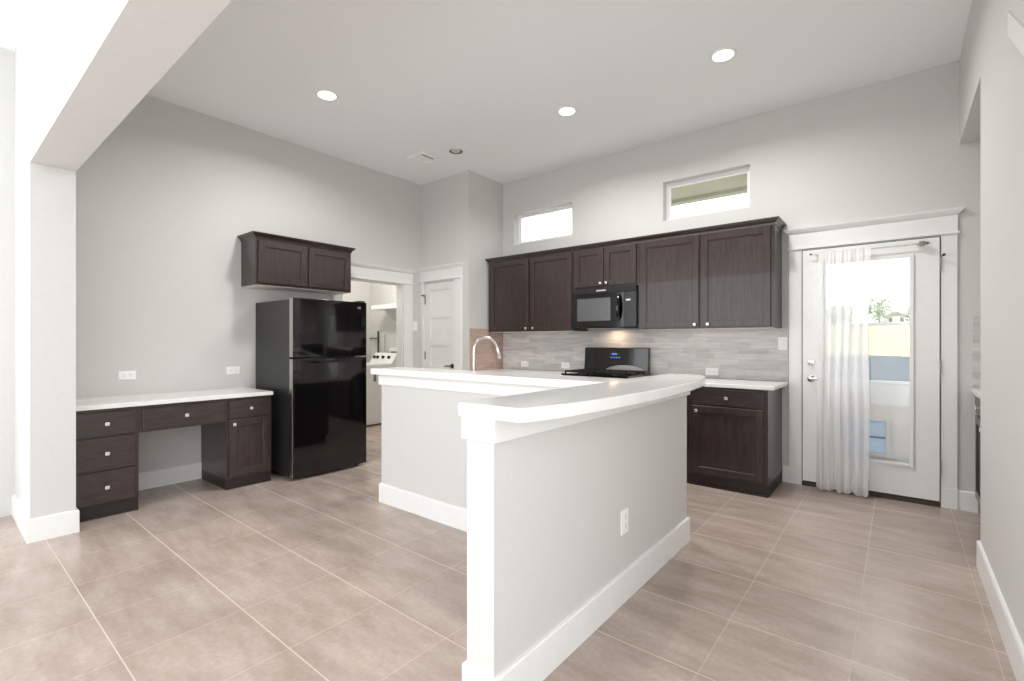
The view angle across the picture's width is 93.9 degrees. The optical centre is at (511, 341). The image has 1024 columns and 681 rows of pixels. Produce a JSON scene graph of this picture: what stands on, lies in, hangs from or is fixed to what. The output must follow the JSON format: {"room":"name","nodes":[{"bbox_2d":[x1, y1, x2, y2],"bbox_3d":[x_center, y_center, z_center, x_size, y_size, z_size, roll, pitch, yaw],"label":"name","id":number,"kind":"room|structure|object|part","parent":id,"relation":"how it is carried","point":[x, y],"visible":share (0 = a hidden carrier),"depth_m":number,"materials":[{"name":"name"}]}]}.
{"room":"kitchen","nodes":[
{"label":"kitchen","id":0,"kind":"room"},
{"bbox_2d":[30,0,231,170],"bbox_3d":[-1.162,-1.613,1.629,4.564,0.981,0.214,0,0,39],"label":"beam","id":1,"kind":"structure","parent":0,"point":[92,62],"depth_m":2.13,"materials":[{"name":"paint"}]},
{"bbox_2d":[0,47,420,516],"bbox_3d":[-2.588,-0.426,4.816,0.120,3.353,4.440,0,0,39],"label":"wall","id":2,"kind":"structure","parent":0,"point":[164,201],"depth_m":4.26,"materials":[{"name":"paint"}]},
{"bbox_2d":[118,370,135,379],"bbox_3d":[-3.192,0.276,3.967,0.008,0.074,0.117,0,0,39],"label":"wall outlet","id":3,"kind":"object","parent":2,"relation":"attached to","point":[122,375],"visible":1,"depth_m":3.96,"materials":[{"name":"white plastic"}]},
{"bbox_2d":[139,462,201,490],"bbox_3d":[-2.997,1.177,4.202,0.015,0.146,1.370,0,0,39],"label":"baseboard","id":4,"kind":"structure","parent":2,"relation":"attached to","point":[178,474],"depth_m":4.19,"materials":[{"name":"white wood"}]},
{"bbox_2d":[226,366,239,373],"bbox_3d":[-2.681,0.272,4.599,0.008,0.074,0.117,0,0,39],"label":"wall outlet","id":5,"kind":"object","parent":2,"relation":"attached to","point":[233,369],"visible":1,"depth_m":4.60,"materials":[{"name":"white plastic"}]},
{"bbox_2d":[237,231,355,294],"bbox_3d":[-2.187,-0.780,4.936,0.352,0.492,1.076,0,0,39],"label":"upper cabinet","id":6,"kind":"object","parent":2,"relation":"attached to","point":[268,261],"visible":1,"depth_m":4.73,"materials":[{"name":"brown wood"}]},
{"bbox_3d":[-2.224,-0.758,4.655,0.020,0.400,0.473,0,0,39],"label":"door","id":7,"kind":"part","parent":6,"relation":"part of","materials":[{"name":"brown wood"}]},
{"bbox_3d":[-2.200,-0.537,4.947,0.290,0.006,0.964,0,0,39],"label":"underside panel","id":8,"kind":"part","parent":6,"relation":"part of","materials":[{"name":"white"}]},
{"bbox_3d":[-2.187,-0.999,4.936,0.352,0.054,1.076,0,0,39],"label":"crown moulding","id":9,"kind":"part","parent":6,"relation":"part of","materials":[{"name":"brown wood"}]},
{"bbox_3d":[-1.916,-0.758,5.036,0.020,0.400,0.467,0,0,39],"label":"door","id":10,"kind":"part","parent":6,"relation":"part of","materials":[{"name":"brown wood"}]},
{"bbox_2d":[332,261,416,367],"bbox_3d":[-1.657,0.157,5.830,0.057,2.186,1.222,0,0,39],"label":"trim","id":11,"kind":"structure","parent":2,"relation":"attached to","point":[359,270],"depth_m":6.17,"materials":[{"name":"white wood"}]},
{"bbox_3d":[-1.657,-0.850,5.830,0.057,0.172,1.222,0,0,39],"label":"head crown","id":12,"kind":"part","parent":11,"relation":"part of","materials":[{"name":"white wood"}]},
{"bbox_2d":[413,322,416,330],"bbox_3d":[-1.282,-0.210,6.330,0.010,0.116,0.074,0,0,39],"label":"light switch","id":13,"kind":"object","parent":2,"relation":"attached to","point":[414,323],"visible":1,"depth_m":6.33,"materials":[{"name":"white plastic"}]},
{"bbox_2d":[343,281,370,362],"bbox_3d":[-3.221,-0.125,7.295,0.120,2.750,2.700,0,0,39],"label":"wall","id":14,"kind":"structure","parent":0,"point":[360,291],"depth_m":8.12,"materials":[{"name":"paint"}]},
{"bbox_2d":[421,170,475,370],"bbox_3d":[-0.838,-0.426,6.179,0.890,3.353,0.120,0,0,39],"label":"wall","id":15,"kind":"structure","parent":0,"point":[448,204],"depth_m":6.00,"materials":[{"name":"paint"}]},
{"bbox_2d":[421,280,453,369],"bbox_3d":[-0.953,0.229,6.202,0.610,2.018,0.091,0,0,39],"label":"door","id":16,"kind":"structure","parent":15,"relation":"in","point":[439,296],"depth_m":6.22,"materials":[{"name":"white wood"}]},
{"bbox_2d":[418,262,464,369],"bbox_3d":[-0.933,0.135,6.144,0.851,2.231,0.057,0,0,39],"label":"trim","id":17,"kind":"structure","parent":15,"relation":"attached to","point":[452,270],"depth_m":5.98,"materials":[{"name":"white wood"}]},
{"bbox_3d":[-0.933,-0.895,6.144,0.851,0.172,0.057,0,0,39],"label":"head crown","id":18,"kind":"part","parent":17,"relation":"part of","materials":[{"name":"white wood"}]},
{"bbox_2d":[0,0,971,184],"bbox_3d":[-0.653,-2.153,2.295,6.300,0.100,7.350,0,0,39],"label":"ceiling","id":19,"kind":"structure","parent":0,"point":[489,80],"depth_m":3.65,"materials":[{"name":"paint"}]},
{"bbox_2d":[315,89,338,100],"bbox_3d":[-1.575,-2.097,4.072,0.194,0.012,0.194,0,0,39],"label":"recessed light","id":20,"kind":"object","parent":19,"relation":"in","point":[324,94],"visible":1,"depth_m":4.06,"materials":[{"name":"white plastic"}]},
{"bbox_2d":[318,91,335,99],"bbox_3d":[-1.575,-2.094,4.072,0.142,0.007,0.142,0,0,39],"label":"diffuser","id":21,"kind":"object","parent":20,"relation":"attached to","point":[324,95],"depth_m":4.06,"materials":[{"name":"white plastic"}]},
{"bbox_2d":[407,151,439,164],"bbox_3d":[-1.009,-2.091,5.450,0.270,0.024,0.260,0,0,39],"label":"ceiling vent","id":22,"kind":"object","parent":19,"relation":"in","point":[423,158],"visible":1,"depth_m":5.45,"materials":[{"name":"white plastic"}]},
{"bbox_2d":[447,147,464,154],"bbox_3d":[-0.617,-2.097,5.264,0.194,0.012,0.194,0,0,39],"label":"recessed light","id":23,"kind":"object","parent":19,"relation":"in","point":[455,151],"visible":1,"depth_m":5.25,"materials":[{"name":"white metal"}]},
{"bbox_3d":[-0.615,-2.094,5.244,0.104,0.005,0.104,0,0,39],"label":"bulb","id":24,"kind":"part","parent":23,"relation":"part of","materials":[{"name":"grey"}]},
{"bbox_2d":[556,106,577,115],"bbox_3d":[0.500,-2.097,4.352,0.194,0.012,0.194,0,0,39],"label":"recessed light","id":25,"kind":"object","parent":19,"relation":"in","point":[564,110],"visible":1,"depth_m":4.34,"materials":[{"name":"white plastic"}]},
{"bbox_2d":[559,108,574,114],"bbox_3d":[0.500,-2.094,4.352,0.142,0.007,0.142,0,0,39],"label":"diffuser","id":26,"kind":"object","parent":25,"relation":"attached to","point":[562,111],"depth_m":4.34,"materials":[{"name":"white plastic"}]},
{"bbox_2d":[709,47,737,62],"bbox_3d":[1.546,-2.097,3.503,0.194,0.012,0.194,0,0,39],"label":"recessed light","id":27,"kind":"object","parent":19,"relation":"in","point":[724,54],"visible":1,"depth_m":3.49,"materials":[{"name":"white plastic"}]},
{"bbox_2d":[713,50,733,60],"bbox_3d":[1.546,-2.094,3.503,0.142,0.007,0.142,0,0,39],"label":"diffuser","id":28,"kind":"object","parent":27,"relation":"attached to","point":[719,55],"depth_m":3.49,"materials":[{"name":"white plastic"}]},
{"bbox_2d":[476,173,502,369],"bbox_3d":[-0.334,-0.426,6.190,0.120,3.353,0.530,0,0,39],"label":"wall","id":29,"kind":"structure","parent":0,"point":[489,192],"depth_m":6.09,"materials":[{"name":"paint"}]},
{"bbox_2d":[470,329,502,370],"bbox_3d":[-0.320,0.092,6.104,0.010,0.515,0.624,0,0,39],"label":"backsplash","id":30,"kind":"structure","parent":29,"relation":"attached to","point":[486,357],"depth_m":6.08,"materials":[{"name":"tile"}]},
{"bbox_2d":[0,423,1015,680],"bbox_3d":[-1.586,1.280,3.049,8.900,0.060,7.350,0,0,39],"label":"floor","id":31,"kind":"structure","parent":0,"point":[314,577],"depth_m":2.40,"materials":[{"name":"tile"}]},
{"bbox_2d":[15,6,75,518],"bbox_3d":[-3.237,-0.426,3.305,0.770,3.353,0.214,0,0,39],"label":"wall pier","id":32,"kind":"object","parent":31,"relation":"on","point":[45,196],"visible":0.64,"depth_m":3.08,"materials":[{"name":"paint"}]},
{"bbox_2d":[12,494,78,543],"bbox_3d":[-3.231,1.177,3.301,0.785,0.146,0.244,0,0,39],"label":"baseboard","id":33,"kind":"object","parent":32,"relation":"attached to","point":[64,523],"visible":0.89,"depth_m":3.06,"materials":[{"name":"white wood"}]},
{"bbox_2d":[76,406,138,522],"bbox_3d":[-3.100,0.863,3.586,0.620,0.774,0.362,0,0,39],"label":"base cabinet","id":34,"kind":"object","parent":31,"relation":"on","point":[107,440],"visible":0.8,"depth_m":3.41,"materials":[{"name":"brown wood"}]},
{"bbox_3d":[-2.891,1.032,3.408,0.020,0.227,0.332,0,0,39],"label":"drawer","id":35,"kind":"part","parent":34,"relation":"part of","materials":[{"name":"brown wood"}]},
{"bbox_3d":[-2.891,0.791,3.408,0.020,0.227,0.332,0,0,39],"label":"drawer","id":36,"kind":"part","parent":34,"relation":"part of","materials":[{"name":"brown wood"}]},
{"bbox_3d":[-2.891,0.582,3.408,0.020,0.167,0.332,0,0,39],"label":"drawer","id":37,"kind":"part","parent":34,"relation":"part of","materials":[{"name":"brown wood"}]},
{"bbox_2d":[76,387,272,410],"bbox_3d":[-2.808,0.459,3.965,0.608,0.033,1.350,0,0,39],"label":"countertop","id":38,"kind":"structure","parent":34,"relation":"on","point":[83,404],"depth_m":3.81,"materials":[{"name":"white stone"}]},
{"bbox_2d":[139,399,225,432],"bbox_3d":[-2.798,0.575,3.959,0.620,0.200,0.598,0,0,39],"label":"drawer","id":39,"kind":"object","parent":38,"relation":"attached to","point":[196,413],"visible":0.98,"depth_m":3.76,"materials":[{"name":"brown wood"}]},
{"bbox_2d":[201,395,270,489],"bbox_3d":[-2.494,0.863,4.336,0.620,0.774,0.370,0,0,39],"label":"base cabinet","id":40,"kind":"object","parent":31,"relation":"on","point":[235,452],"visible":0.99,"depth_m":4.16,"materials":[{"name":"brown wood"}]},
{"bbox_3d":[-2.280,0.573,4.163,0.020,0.150,0.334,0,0,39],"label":"drawer","id":41,"kind":"part","parent":40,"relation":"part of","materials":[{"name":"brown wood"}]},
{"bbox_3d":[-2.280,0.902,4.163,0.020,0.485,0.334,0,0,39],"label":"door","id":42,"kind":"part","parent":40,"relation":"part of","materials":[{"name":"brown wood"}]},
{"bbox_2d":[256,298,368,478],"bbox_3d":[-1.997,0.418,4.799,0.805,1.664,0.781,0,0,39],"label":"refrigerator","id":43,"kind":"object","parent":31,"relation":"on","point":[311,353],"visible":1,"depth_m":4.50,"materials":[{"name":"black metal"}]},
{"bbox_3d":[-1.980,0.686,4.286,0.056,1.063,0.004,0,0,39],"label":"edge trim","id":44,"kind":"part","parent":43,"relation":"part of","materials":[{"name":"silver metal"}]},
{"bbox_3d":[-1.980,-0.130,4.286,0.056,0.530,0.004,0,0,39],"label":"edge trim","id":45,"kind":"part","parent":43,"relation":"part of","materials":[{"name":"silver metal"}]},
{"bbox_3d":[-1.743,0.179,4.500,0.034,0.029,0.401,0,0,39],"label":"handle","id":46,"kind":"part","parent":43,"relation":"part of","materials":[{"name":"black plastic"}]},
{"bbox_3d":[-1.738,0.687,4.583,0.072,1.070,0.763,0,0,39],"label":"fresh food door","id":47,"kind":"part","parent":43,"relation":"part of","materials":[{"name":"black metal"}]},
{"bbox_3d":[-1.738,-0.130,4.583,0.072,0.536,0.763,0,0,39],"label":"freezer door","id":48,"kind":"part","parent":43,"relation":"part of","materials":[{"name":"black metal"}]},
{"bbox_2d":[366,353,395,425],"bbox_3d":[-2.179,0.713,7.462,0.612,1.075,0.690,0,0,39],"label":"dryer","id":49,"kind":"object","parent":31,"relation":"on","point":[379,360],"visible":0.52,"depth_m":7.17,"materials":[{"name":"white metal"}]},
{"bbox_2d":[370,331,384,352],"bbox_3d":[-2.260,0.535,8.017,0.407,1.430,0.028,0,0,39],"label":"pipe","id":50,"kind":"object","parent":49,"relation":"on","point":[377,338],"visible":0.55,"depth_m":7.99,"materials":[{"name":"silver metal"}]},
{"bbox_3d":[-2.180,0.340,7.470,0.596,0.010,0.670,0,0,39],"label":"lid","id":51,"kind":"part","parent":49,"relation":"part of","materials":[{"name":"white metal"}]},
{"bbox_2d":[379,375,689,680],"bbox_3d":[-0.302,0.751,2.955,2.147,0.998,1.874,0,0,39],"label":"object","id":52,"kind":"object","parent":31,"relation":"on","point":[539,505],"visible":0.79,"depth_m":2.04,"materials":[{"name":"paint"}]},
{"bbox_3d":[-0.302,0.292,2.955,2.147,0.080,1.874,0,0,39],"label":"cap moulding","id":53,"kind":"part","parent":52,"relation":"part of","materials":[{"name":"white wood"}]},
{"bbox_3d":[-0.302,1.177,2.955,2.145,0.146,1.872,0,0,39],"label":"baseboard","id":54,"kind":"part","parent":52,"relation":"part of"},
{"bbox_2d":[371,367,704,422],"bbox_3d":[-0.233,0.228,2.896,2.377,0.046,1.908,0,0,39],"label":"countertop","id":55,"kind":"structure","parent":52,"relation":"on","point":[576,395],"depth_m":2.01,"materials":[{"name":"white stone"}]},
{"bbox_2d":[621,507,628,535],"bbox_3d":[0.548,0.869,2.318,0.008,0.117,0.074,0,0,39],"label":"wall outlet","id":56,"kind":"object","parent":52,"relation":"attached to","point":[624,513],"visible":1,"depth_m":2.31,"materials":[{"name":"white plastic"}]},
{"bbox_2d":[561,347,650,378],"bbox_3d":[0.977,0.655,5.058,0.766,1.190,0.615,0,0,39],"label":"range","id":57,"kind":"object","parent":31,"relation":"on","point":[607,362],"visible":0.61,"depth_m":5.14,"materials":[{"name":"black metal"}]},
{"bbox_2d":[561,372,650,377],"bbox_3d":[0.995,0.342,5.081,0.766,0.020,0.555,0,0,39],"label":"cooktop","id":58,"kind":"object","parent":57,"relation":"in","point":[587,374],"depth_m":4.88,"materials":[{"name":"black metal"}]},
{"bbox_3d":[1.145,0.196,5.266,0.756,0.272,0.080,0,0,39],"label":"panel","id":59,"kind":"part","parent":57,"relation":"part of","materials":[{"name":"black metal"}]},
{"bbox_2d":[687,395,689,482],"bbox_3d":[1.507,0.818,4.622,0.596,0.865,0.636,0,0,39],"label":"base cabinet","id":60,"kind":"object","parent":31,"relation":"on","point":[688,396],"visible":0.06,"depth_m":4.23,"materials":[{"name":"brown wood"}]},
{"bbox_2d":[690,387,781,497],"bbox_3d":[1.982,0.818,4.238,0.620,0.865,0.636,0,0,39],"label":"base cabinet","id":61,"kind":"object","parent":31,"relation":"on","point":[736,434],"visible":0.96,"depth_m":4.01,"materials":[{"name":"brown wood"}]},
{"bbox_2d":[628,375,787,390],"bbox_3d":[1.769,0.368,4.414,1.272,0.032,0.628,0,0,39],"label":"countertop","id":62,"kind":"structure","parent":61,"relation":"on","point":[709,382],"depth_m":4.06,"materials":[{"name":"white stone"}]},
{"bbox_3d":[1.805,0.472,4.019,0.560,0.135,0.020,0,0,39],"label":"drawer","id":63,"kind":"part","parent":61,"relation":"part of","materials":[{"name":"brown wood"}]},
{"bbox_3d":[1.805,0.844,4.019,0.560,0.582,0.020,0,0,39],"label":"door","id":64,"kind":"part","parent":61,"relation":"part of","materials":[{"name":"brown wood"}]},
{"bbox_2d":[975,396,979,504],"bbox_3d":[3.252,0.811,2.875,0.626,0.878,1.140,0,0,39],"label":"base cabinet","id":65,"kind":"object","parent":31,"relation":"on","point":[977,400],"visible":0.21,"depth_m":3.42,"materials":[{"name":"brown wood"}]},
{"bbox_2d":[970,388,979,398],"bbox_3d":[3.266,0.354,2.864,0.657,0.036,1.160,0,0,39],"label":"countertop","id":66,"kind":"structure","parent":65,"relation":"on","point":[976,391],"depth_m":3.32,"materials":[{"name":"white stone"}]},
{"bbox_3d":[3.214,0.453,3.269,0.020,0.125,0.535,0,0,39],"label":"drawer","id":67,"kind":"part","parent":65,"relation":"part of","materials":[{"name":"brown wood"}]},
{"bbox_3d":[0.179,0.817,5.695,1.260,0.865,0.636,0,0,39],"label":"base cabinet","id":68,"kind":"object","parent":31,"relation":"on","visible":0},
{"bbox_2d":[475,369,567,374],"bbox_3d":[0.179,0.368,5.700,1.270,0.032,0.628,0,0,39],"label":"countertop","id":69,"kind":"structure","parent":68,"relation":"on","point":[489,370],"depth_m":5.71,"materials":[{"name":"white stone"}]},
{"bbox_3d":[0.051,0.817,3.485,1.960,0.865,0.665,0,0,39],"label":"base cabinet","id":70,"kind":"object","parent":31,"relation":"on","visible":0},
{"bbox_3d":[0.035,0.368,3.469,1.994,0.032,0.659,0,0,39],"label":"countertop","id":71,"kind":"structure","parent":70,"relation":"on","visible":0},
{"bbox_2d":[472,336,501,370],"bbox_3d":[-0.197,0.154,3.647,0.117,0.396,0.248,0,0,44],"label":"faucet","id":72,"kind":"object","parent":71,"relation":"on","point":[499,355],"visible":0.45,"depth_m":3.62,"materials":[{"name":"silver metal"}]},
{"bbox_2d":[371,60,979,512],"bbox_3d":[0.837,-0.426,5.675,8.230,3.353,0.180,0,0,39],"label":"wall","id":73,"kind":"structure","parent":0,"point":[889,147],"depth_m":4.16,"materials":[{"name":"paint"}]},
{"bbox_2d":[371,304,395,321],"bbox_3d":[-1.660,-0.445,7.350,1.220,0.270,0.348,0,0,39],"label":"wall shelf","id":74,"kind":"object","parent":73,"relation":"attached to","point":[390,309],"visible":0.45,"depth_m":7.53,"materials":[{"name":"white wood"}]},
{"bbox_2d":[389,348,395,352],"bbox_3d":[-1.865,0.138,7.684,0.220,0.085,0.089,0,0,39],"label":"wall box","id":75,"kind":"object","parent":73,"relation":"attached to","point":[393,350],"visible":0.48,"depth_m":7.67,"materials":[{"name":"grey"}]},
{"bbox_2d":[489,252,587,332],"bbox_3d":[0.280,-0.560,5.801,1.254,0.880,0.358,0,0,39],"label":"upper cabinet","id":76,"kind":"object","parent":73,"relation":"attached to","point":[535,294],"visible":1,"depth_m":5.64,"materials":[{"name":"brown wood"}]},
{"bbox_3d":[-0.035,-0.566,5.872,0.605,0.855,0.020,0,0,39],"label":"door","id":77,"kind":"part","parent":76,"relation":"part of","materials":[{"name":"brown wood"}]},
{"bbox_3d":[0.294,-0.123,5.818,1.218,0.006,0.290,0,0,39],"label":"underside panel","id":78,"kind":"part","parent":76,"relation":"part of","materials":[{"name":"white"}]},
{"bbox_3d":[0.442,-0.566,5.486,0.574,0.855,0.020,0,0,39],"label":"door","id":79,"kind":"part","parent":76,"relation":"part of","materials":[{"name":"brown wood"}]},
{"bbox_2d":[518,204,571,243],"bbox_3d":[0.432,-1.468,6.040,0.883,0.405,0.050,0,0,39],"label":"window","id":80,"kind":"structure","parent":73,"relation":"in","point":[569,206],"depth_m":6.10,"materials":[{"name":"white plastic"}]},
{"bbox_2d":[574,243,637,289],"bbox_3d":[1.064,-0.790,5.169,0.758,0.420,0.358,0,0,39],"label":"upper cabinet","id":81,"kind":"object","parent":73,"relation":"attached to","point":[613,266],"visible":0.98,"depth_m":5.03,"materials":[{"name":"brown wood"}]},
{"bbox_3d":[0.831,-0.794,5.172,0.356,0.398,0.020,0,0,39],"label":"door","id":82,"kind":"part","parent":81,"relation":"part of","materials":[{"name":"brown wood"}]},
{"bbox_2d":[573,285,637,329],"bbox_3d":[1.045,-0.359,5.146,0.750,0.437,0.398,0,0,39],"label":"microwave","id":83,"kind":"object","parent":81,"relation":"attached to","point":[616,307],"visible":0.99,"depth_m":5.02,"materials":[{"name":"black metal"}]},
{"bbox_3d":[0.916,-0.335,5.095,0.608,0.357,0.033,0,0,39],"label":"door","id":84,"kind":"part","parent":83,"relation":"part of","materials":[{"name":"black"}]},
{"bbox_3d":[1.087,-0.360,4.901,0.039,0.282,0.070,0,0,39],"label":"handle","id":85,"kind":"part","parent":83,"relation":"part of","materials":[{"name":"black plastic"}]},
{"bbox_3d":[1.206,-0.335,4.860,0.134,0.357,0.033,0,0,39],"label":"control panel","id":86,"kind":"part","parent":83,"relation":"part of","materials":[{"name":"black plastic"}]},
{"bbox_3d":[1.116,-0.794,4.942,0.356,0.398,0.020,0,0,39],"label":"door","id":87,"kind":"part","parent":81,"relation":"part of","materials":[{"name":"brown wood"}]},
{"bbox_2d":[485,216,785,262],"bbox_3d":[1.055,-1.028,5.180,3.316,0.054,0.351,0,0,39],"label":"crown molding","id":88,"kind":"structure","parent":73,"relation":"attached to","point":[777,220],"depth_m":4.71,"materials":[{"name":"brown wood"}]},
{"bbox_2d":[503,328,788,380],"bbox_3d":[1.175,0.112,5.305,3.316,0.476,0.010,0,0,39],"label":"backsplash","id":89,"kind":"structure","parent":73,"relation":"attached to","point":[751,354],"depth_m":4.88,"materials":[{"name":"tile"}]},
{"bbox_2d":[521,361,528,366],"bbox_3d":[0.163,0.281,6.110,0.117,0.074,0.008,0,0,39],"label":"wall outlet","id":90,"kind":"object","parent":89,"relation":"attached to","point":[523,363],"visible":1,"depth_m":6.11,"materials":[{"name":"white plastic"}]},
{"bbox_2d":[561,362,569,368],"bbox_3d":[0.640,0.281,5.725,0.117,0.074,0.008,0,0,39],"label":"wall outlet","id":91,"kind":"object","parent":89,"relation":"attached to","point":[566,365],"visible":1,"depth_m":5.72,"materials":[{"name":"white plastic"}]},
{"bbox_2d":[706,368,717,375],"bbox_3d":[1.950,0.288,4.667,0.117,0.074,0.008,0,0,39],"label":"wall outlet","id":92,"kind":"object","parent":89,"relation":"attached to","point":[709,371],"visible":1,"depth_m":4.66,"materials":[{"name":"white plastic"}]},
{"bbox_2d":[778,337,786,349],"bbox_3d":[2.424,0.013,4.283,0.074,0.116,0.010,0,0,39],"label":"light switch","id":93,"kind":"object","parent":89,"relation":"attached to","point":[782,341],"visible":1,"depth_m":4.28,"materials":[{"name":"white plastic"}]},
{"bbox_2d":[666,167,749,220],"bbox_3d":[1.962,-1.462,4.804,0.833,0.405,0.050,0,0,39],"label":"window","id":94,"kind":"structure","parent":73,"relation":"in","point":[670,186],"depth_m":4.79,"materials":[{"name":"white plastic"}]},
{"bbox_2d":[638,224,781,330],"bbox_3d":[1.836,-0.560,4.544,1.225,0.880,0.358,0,0,39],"label":"upper cabinet","id":95,"kind":"object","parent":73,"relation":"attached to","point":[730,279],"visible":1,"depth_m":4.37,"materials":[{"name":"brown wood"}]},
{"bbox_3d":[1.515,-0.566,4.620,0.570,0.855,0.020,0,0,39],"label":"door","id":96,"kind":"part","parent":95,"relation":"part of","materials":[{"name":"brown wood"}]},
{"bbox_3d":[1.849,-0.123,4.561,1.187,0.006,0.290,0,0,39],"label":"underside panel","id":97,"kind":"part","parent":95,"relation":"part of","materials":[{"name":"white"}]},
{"bbox_3d":[1.977,-0.566,4.246,0.574,0.855,0.020,0,0,39],"label":"door","id":98,"kind":"part","parent":95,"relation":"part of","materials":[{"name":"brown wood"}]},
{"bbox_2d":[783,465,788,481],"bbox_3d":[2.448,1.177,4.273,0.049,0.146,0.015,0,0,39],"label":"baseboard","id":99,"kind":"structure","parent":73,"relation":"attached to","point":[785,467],"depth_m":4.27,"materials":[{"name":"white wood"}]},
{"bbox_2d":[802,480,940,506],"bbox_3d":[2.947,1.235,3.973,0.908,0.030,0.195,0,0,39],"label":"threshold","id":100,"kind":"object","parent":73,"relation":"attached to","point":[803,483],"depth_m":3.77,"materials":[{"name":"brown metal"}]},
{"bbox_2d":[802,236,945,502],"bbox_3d":[2.887,0.209,3.878,0.932,2.020,0.107,0,0,39],"label":"door","id":101,"kind":"structure","parent":73,"relation":"in","point":[920,479],"depth_m":3.70,"materials":[{"name":"white wood"}]},
{"bbox_3d":[2.599,0.315,4.082,0.142,0.060,0.063,0,0,39],"label":"lever handle","id":102,"kind":"part","parent":101,"relation":"part of","materials":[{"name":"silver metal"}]},
{"bbox_2d":[809,241,929,255],"bbox_3d":[2.863,-0.750,3.868,0.776,0.036,0.063,0,0,39],"label":"curtain rod","id":103,"kind":"object","parent":101,"relation":"attached to","point":[921,243],"visible":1,"depth_m":3.70,"materials":[{"name":"silver metal"}]},
{"bbox_2d":[816,247,870,496],"bbox_3d":[2.714,0.238,3.925,0.370,2.000,0.063,0,0,39],"label":"sheer curtain","id":104,"kind":"object","parent":103,"relation":"hanging from","point":[843,403],"visible":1,"depth_m":3.92,"materials":[{"name":"white fabric"}]},
{"bbox_3d":[2.880,0.144,3.887,0.594,1.652,0.015,0,0,39],"label":"glass moulding","id":105,"kind":"part","parent":101,"relation":"part of","materials":[{"name":"clear glass"}]},
{"bbox_2d":[783,206,964,509],"bbox_3d":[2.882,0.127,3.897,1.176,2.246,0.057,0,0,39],"label":"trim","id":106,"kind":"structure","parent":73,"relation":"attached to","point":[943,222],"depth_m":3.72,"materials":[{"name":"white wood"}]},
{"bbox_3d":[2.882,-0.910,3.897,1.176,0.172,0.057,0,0,39],"label":"head crown","id":107,"kind":"part","parent":106,"relation":"part of","materials":[{"name":"white wood"}]},
{"bbox_2d":[958,490,977,512],"bbox_3d":[3.367,1.177,3.530,0.109,0.146,0.015,0,0,39],"label":"baseboard","id":108,"kind":"structure","parent":73,"relation":"attached to","point":[967,501],"depth_m":3.53,"materials":[{"name":"white wood"}]},
{"bbox_2d":[973,316,979,387],"bbox_3d":[3.639,0.072,3.314,0.645,0.525,0.010,0,0,39],"label":"backsplash","id":109,"kind":"structure","parent":73,"relation":"attached to","point":[976,319],"depth_m":3.50,"materials":[{"name":"stone"}]},
{"bbox_2d":[671,173,746,206],"bbox_3d":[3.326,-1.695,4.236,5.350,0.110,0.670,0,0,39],"label":"window","id":110,"kind":"structure","parent":0,"point":[733,185],"depth_m":5.27,"materials":[{"name":"glass"}]},
{"bbox_2d":[869,322,909,463],"bbox_3d":[2.970,0.212,4.000,0.882,2.015,0.034,0,0,39],"label":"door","id":111,"kind":"structure","parent":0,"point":[889,400],"depth_m":3.90,"materials":[{"name":"white plastic"}]},
{"bbox_3d":[2.957,0.785,4.010,0.350,0.320,0.034,0,0,39],"label":"pet flap frame","id":112,"kind":"part","parent":111,"relation":"part of","materials":[{"name":"white plastic"}]},
{"bbox_3d":[2.971,0.333,4.002,0.762,0.025,0.026,0,0,39],"label":"rail","id":113,"kind":"part","parent":111,"relation":"part of","materials":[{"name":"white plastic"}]},
{"bbox_3d":[2.971,0.743,4.002,0.762,0.795,0.014,0,0,39],"label":"kick panel","id":114,"kind":"part","parent":111,"relation":"part of","materials":[{"name":"clear glass"}]},
{"bbox_3d":[2.971,-0.147,4.002,0.762,0.025,0.026,0,0,39],"label":"cross rail","id":115,"kind":"part","parent":111,"relation":"part of","materials":[{"name":"white plastic"}]},
{"bbox_2d":[959,0,1023,645],"bbox_3d":[1.991,-0.426,1.798,0.130,3.353,4.440,0,0,39],"label":"wall","id":116,"kind":"structure","parent":0,"point":[991,67],"depth_m":2.11,"materials":[{"name":"paint"}]},
{"bbox_2d":[976,540,1023,680],"bbox_3d":[2.015,1.177,1.847,0.135,0.146,2.005,0,0,39],"label":"baseboard","id":117,"kind":"structure","parent":116,"relation":"attached to","point":[1012,642],"depth_m":2.02,"materials":[{"name":"white wood"}]},
{"bbox_2d":[1008,11,1023,55],"bbox_3d":[1.731,-0.960,1.584,0.007,0.780,0.940,0,0,39],"label":"trim","id":118,"kind":"structure","parent":116,"relation":"attached to","point":[1015,26],"depth_m":1.80,"materials":[{"name":"white wood"}]},
{"label":"outside","id":119,"kind":"structure","parent":0,"visible":0},
{"bbox_2d":[869,325,909,356],"bbox_3d":[103.257,-3.488,127.799,280.000,11.561,311.400,0,0,39],"label":"lawn","id":120,"kind":"structure","parent":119,"point":[893,340],"depth_m":39.35,"materials":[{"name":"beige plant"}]},
{"bbox_2d":[869,296,896,322],"bbox_3d":[112.972,-8.679,146.790,8.058,11.477,8.230,0,0,39],"label":"tree","id":121,"kind":"object","parent":120,"relation":"on","point":[878,306],"visible":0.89,"depth_m":146.00,"materials":[{"name":"green plant"}]},
{"bbox_2d":[869,355,909,381],"bbox_3d":[8.845,1.255,10.865,18.104,1.890,0.060,0,0,39],"label":"fence","id":122,"kind":"object","parent":120,"relation":"on","point":[881,368],"visible":0.02,"depth_m":10.98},
{"bbox_2d":[886,311,907,321],"bbox_3d":[139.681,-8.396,173.835,7.200,5.492,6.800,0,0,39],"label":"house","id":123,"kind":"structure","parent":120,"relation":"on","point":[897,318],"depth_m":171.15,"materials":[{"name":"white"}]},
{"bbox_2d":[900,307,909,321],"bbox_3d":[135.716,-7.989,160.744,8.155,8.702,8.042,0,0,39],"label":"tree","id":124,"kind":"object","parent":120,"relation":"on","point":[907,315],"visible":0.18,"depth_m":161.47,"materials":[{"name":"green plant"}]}
]}

